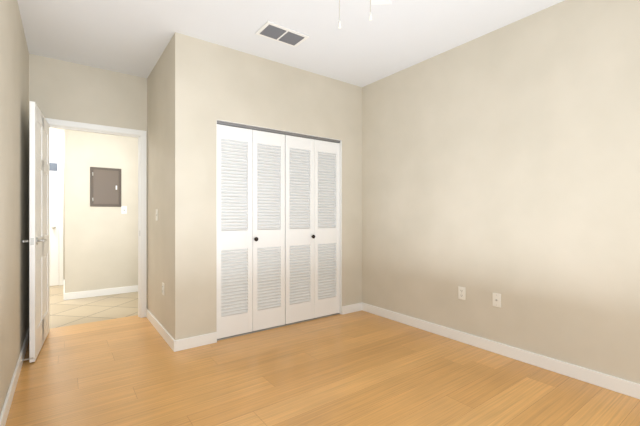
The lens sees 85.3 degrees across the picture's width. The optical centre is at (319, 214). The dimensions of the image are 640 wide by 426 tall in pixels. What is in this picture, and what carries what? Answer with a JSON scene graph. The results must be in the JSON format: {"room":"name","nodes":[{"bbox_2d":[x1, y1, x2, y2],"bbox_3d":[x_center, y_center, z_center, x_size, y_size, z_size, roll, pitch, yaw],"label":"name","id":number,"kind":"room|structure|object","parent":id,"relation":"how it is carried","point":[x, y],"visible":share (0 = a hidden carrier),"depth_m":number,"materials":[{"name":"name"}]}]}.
{"room":"empty bedroom","nodes":[
{"label":"empty bedroom","id":0,"kind":"room"},
{"bbox_2d":[0,0,28,413],"bbox_3d":[-1.363,-0.200,1.282,0.120,2.740,5.120,0,0,-36],"label":"wall","id":1,"kind":"structure","parent":0,"point":[14,185],"depth_m":2.36,"materials":[{"name":"paint"}]},
{"bbox_2d":[0,327,28,425],"bbox_3d":[-1.338,1.123,1.374,0.030,0.095,5.000,0,0,-36],"label":"baseboard","id":2,"kind":"structure","parent":1,"relation":"attached to","point":[7,404],"depth_m":2.24,"materials":[{"name":"white wood"}]},
{"bbox_2d":[49,127,64,285],"bbox_3d":[-4.822,-0.200,5.466,1.540,2.740,0.120,0,0,-36],"label":"wall","id":3,"kind":"structure","parent":0,"point":[57,143],"depth_m":5.75,"materials":[{"name":"paint"}]},
{"bbox_2d":[49,162,58,285],"bbox_3d":[-4.624,0.148,5.484,0.804,2.027,0.082,0,0,-36],"label":"hall door","id":4,"kind":"structure","parent":3,"relation":"in","point":[53,223],"depth_m":5.71,"materials":[{"name":"white wood"}]},
{"bbox_2d":[49,158,63,285],"bbox_3d":[-4.645,0.120,5.512,0.930,2.100,0.016,0,0,-36],"label":"door frame","id":5,"kind":"structure","parent":3,"relation":"attached to","point":[61,221],"depth_m":5.76,"materials":[{"name":"white wood"}]},
{"bbox_2d":[29,54,146,308],"bbox_3d":[-2.281,-0.200,3.865,3.740,2.740,0.130,0,0,-36],"label":"wall","id":6,"kind":"structure","parent":0,"point":[65,90],"depth_m":3.67,"materials":[{"name":"paint"}]},
{"bbox_2d":[22,101,48,361],"bbox_3d":[-2.492,0.133,3.101,0.141,2.055,0.857,0,0,-32],"label":"entry door","id":7,"kind":"structure","parent":6,"relation":"in","point":[38,240],"depth_m":2.89,"materials":[{"name":"white wood"}]},
{"bbox_2d":[45,118,145,317],"bbox_3d":[-2.429,0.104,3.756,0.977,2.132,0.162,0,0,-36],"label":"door frame","id":8,"kind":"structure","parent":6,"relation":"attached to","point":[140,135],"depth_m":3.96,"materials":[{"name":"white wood"}]},
{"bbox_2d":[49,285,137,328],"bbox_3d":[-3.145,1.220,5.042,3.740,0.100,2.790,0,0,-36],"label":"floor","id":9,"kind":"structure","parent":0,"point":[62,312],"depth_m":4.34,"materials":[{"name":"beige tile"}]},
{"bbox_2d":[65,129,137,292],"bbox_3d":[-2.611,-0.200,5.514,2.320,2.740,0.120,0,0,-36],"label":"wall","id":10,"kind":"structure","parent":0,"point":[101,247],"depth_m":5.01,"materials":[{"name":"paint"}]},
{"bbox_2d":[63,285,137,299],"bbox_3d":[-2.627,1.123,5.422,2.214,0.095,0.017,0,0,-36],"label":"baseboard","id":11,"kind":"structure","parent":10,"relation":"attached to","point":[94,293],"depth_m":5.01,"materials":[{"name":"white wood"}]},
{"bbox_2d":[90,167,120,206],"bbox_3d":[-3.113,-0.403,5.057,0.390,0.565,0.022,0,0,-36],"label":"box","id":12,"kind":"object","parent":10,"relation":"attached to","point":[105,187],"visible":1,"depth_m":5.05,"materials":[{"name":"brown paint"}]},
{"bbox_2d":[121,206,126,213],"bbox_3d":[-2.929,-0.075,5.197,0.072,0.116,0.014,0,0,-36],"label":"light switch","id":13,"kind":"object","parent":10,"relation":"attached to","point":[123,209],"visible":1,"depth_m":5.20,"materials":[{"name":"white plastic"}]},
{"bbox_2d":[147,32,189,339],"bbox_3d":[-1.567,-0.200,3.527,0.120,2.740,1.260,0,0,-36],"label":"wall","id":14,"kind":"structure","parent":0,"point":[168,163],"depth_m":3.12,"materials":[{"name":"paint"}]},
{"bbox_2d":[146,309,179,351],"bbox_3d":[-1.616,1.123,3.482,0.017,0.095,1.274,0,0,-36],"label":"baseboard","id":15,"kind":"structure","parent":14,"relation":"attached to","point":[174,345],"depth_m":3.26,"materials":[{"name":"white wood"}]},
{"bbox_2d":[190,37,361,336],"bbox_3d":[-0.349,-0.200,3.714,2.065,2.740,0.120,0,0,-36],"label":"wall","id":16,"kind":"structure","parent":0,"point":[230,84],"depth_m":3.40,"materials":[{"name":"paint"}]},
{"bbox_2d":[180,332,216,350],"bbox_3d":[-1.091,1.123,3.086,0.355,0.095,0.014,0,0,-36],"label":"baseboard","id":17,"kind":"structure","parent":16,"relation":"attached to","point":[196,341],"depth_m":3.09,"materials":[{"name":"white wood"}]},
{"bbox_2d":[217,124,284,338],"bbox_3d":[-0.666,0.155,3.443,0.739,2.002,0.079,0,0,-36],"label":"closet door","id":18,"kind":"structure","parent":16,"relation":"in","point":[250,230],"depth_m":3.43,"materials":[{"name":"white wood"}]},
{"bbox_2d":[217,313,339,340],"bbox_3d":[-0.375,1.166,3.677,1.490,0.006,0.039,0,0,-36],"label":"rail","id":19,"kind":"object","parent":16,"relation":"in","point":[275,327],"visible":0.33,"depth_m":3.59,"materials":[{"name":"silver metal"}]},
{"bbox_2d":[217,121,339,142],"bbox_3d":[-0.375,-0.863,3.677,1.490,0.025,0.047,0,0,-36],"label":"rail","id":20,"kind":"object","parent":16,"relation":"attached to","point":[271,131],"visible":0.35,"depth_m":3.58,"materials":[{"name":"silver metal"}]},
{"bbox_2d":[216,119,341,331],"bbox_3d":[-0.384,0.145,3.690,1.500,2.050,0.118,0,0,-36],"label":"door frame","id":21,"kind":"structure","parent":16,"relation":"attached to","point":[340,207],"depth_m":4.08,"materials":[{"name":"white wood"}]},
{"bbox_2d":[285,135,339,323],"bbox_3d":[-0.064,0.155,3.886,0.739,2.002,0.079,0,0,-36],"label":"closet door","id":22,"kind":"structure","parent":16,"relation":"in","point":[312,228],"depth_m":3.87,"materials":[{"name":"white wood"}]},
{"bbox_2d":[342,302,363,314],"bbox_3d":[0.384,1.123,4.170,0.305,0.095,0.014,0,0,-36],"label":"baseboard","id":23,"kind":"structure","parent":16,"relation":"attached to","point":[347,309],"depth_m":4.17,"materials":[{"name":"white wood"}]},
{"bbox_2d":[17,0,564,86],"bbox_3d":[-1.289,-1.630,3.148,4.850,0.120,8.400,0,0,-36],"label":"ceiling","id":24,"kind":"structure","parent":0,"point":[134,37],"depth_m":2.93,"materials":[{"name":"paint"}]},
{"bbox_2d":[255,21,308,46],"bbox_3d":[-0.326,-1.563,3.021,0.408,0.013,0.232,0,0,-36],"label":"ceiling vent","id":25,"kind":"object","parent":24,"relation":"in","point":[278,33],"visible":0.98,"depth_m":3.00,"materials":[{"name":"white metal"}]},
{"bbox_2d":[338,0,391,28],"bbox_3d":[0.121,-1.196,1.515,1.193,0.746,1.233,0,0,-36],"label":"ceiling fan","id":26,"kind":"object","parent":24,"relation":"hanging from","point":[376,2],"visible":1,"depth_m":2.07,"materials":[{"name":"white metal"}]},
{"bbox_2d":[5,310,639,425],"bbox_3d":[-0.052,1.220,2.326,3.470,0.100,5.250,0,0,-36],"label":"floor","id":27,"kind":"structure","parent":0,"point":[361,368],"depth_m":2.41,"materials":[{"name":"brown wood"}]},
{"bbox_2d":[362,0,639,383],"bbox_3d":[1.337,-0.200,3.265,0.120,2.740,5.120,0,0,-36],"label":"wall","id":28,"kind":"structure","parent":0,"point":[504,161],"depth_m":2.79,"materials":[{"name":"paint"}]},
{"bbox_2d":[458,286,464,299],"bbox_3d":[1.304,0.720,3.199,0.010,0.116,0.072,0,0,-36],"label":"outlet","id":29,"kind":"object","parent":28,"relation":"attached to","point":[461,292],"visible":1,"depth_m":3.20,"materials":[{"name":"white plastic"}]},
{"bbox_2d":[492,293,500,307],"bbox_3d":[1.491,0.720,2.938,0.018,0.116,0.072,0,0,-36],"label":"wall jack","id":30,"kind":"object","parent":28,"relation":"attached to","point":[496,299],"visible":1,"depth_m":2.94,"materials":[{"name":"white plastic"}]},
{"bbox_2d":[364,303,639,398],"bbox_3d":[1.620,1.123,2.766,0.014,0.095,3.740,0,0,-36],"label":"baseboard","id":31,"kind":"structure","parent":28,"relation":"attached to","point":[616,384],"depth_m":2.76,"materials":[{"name":"white wood"}]}
]}

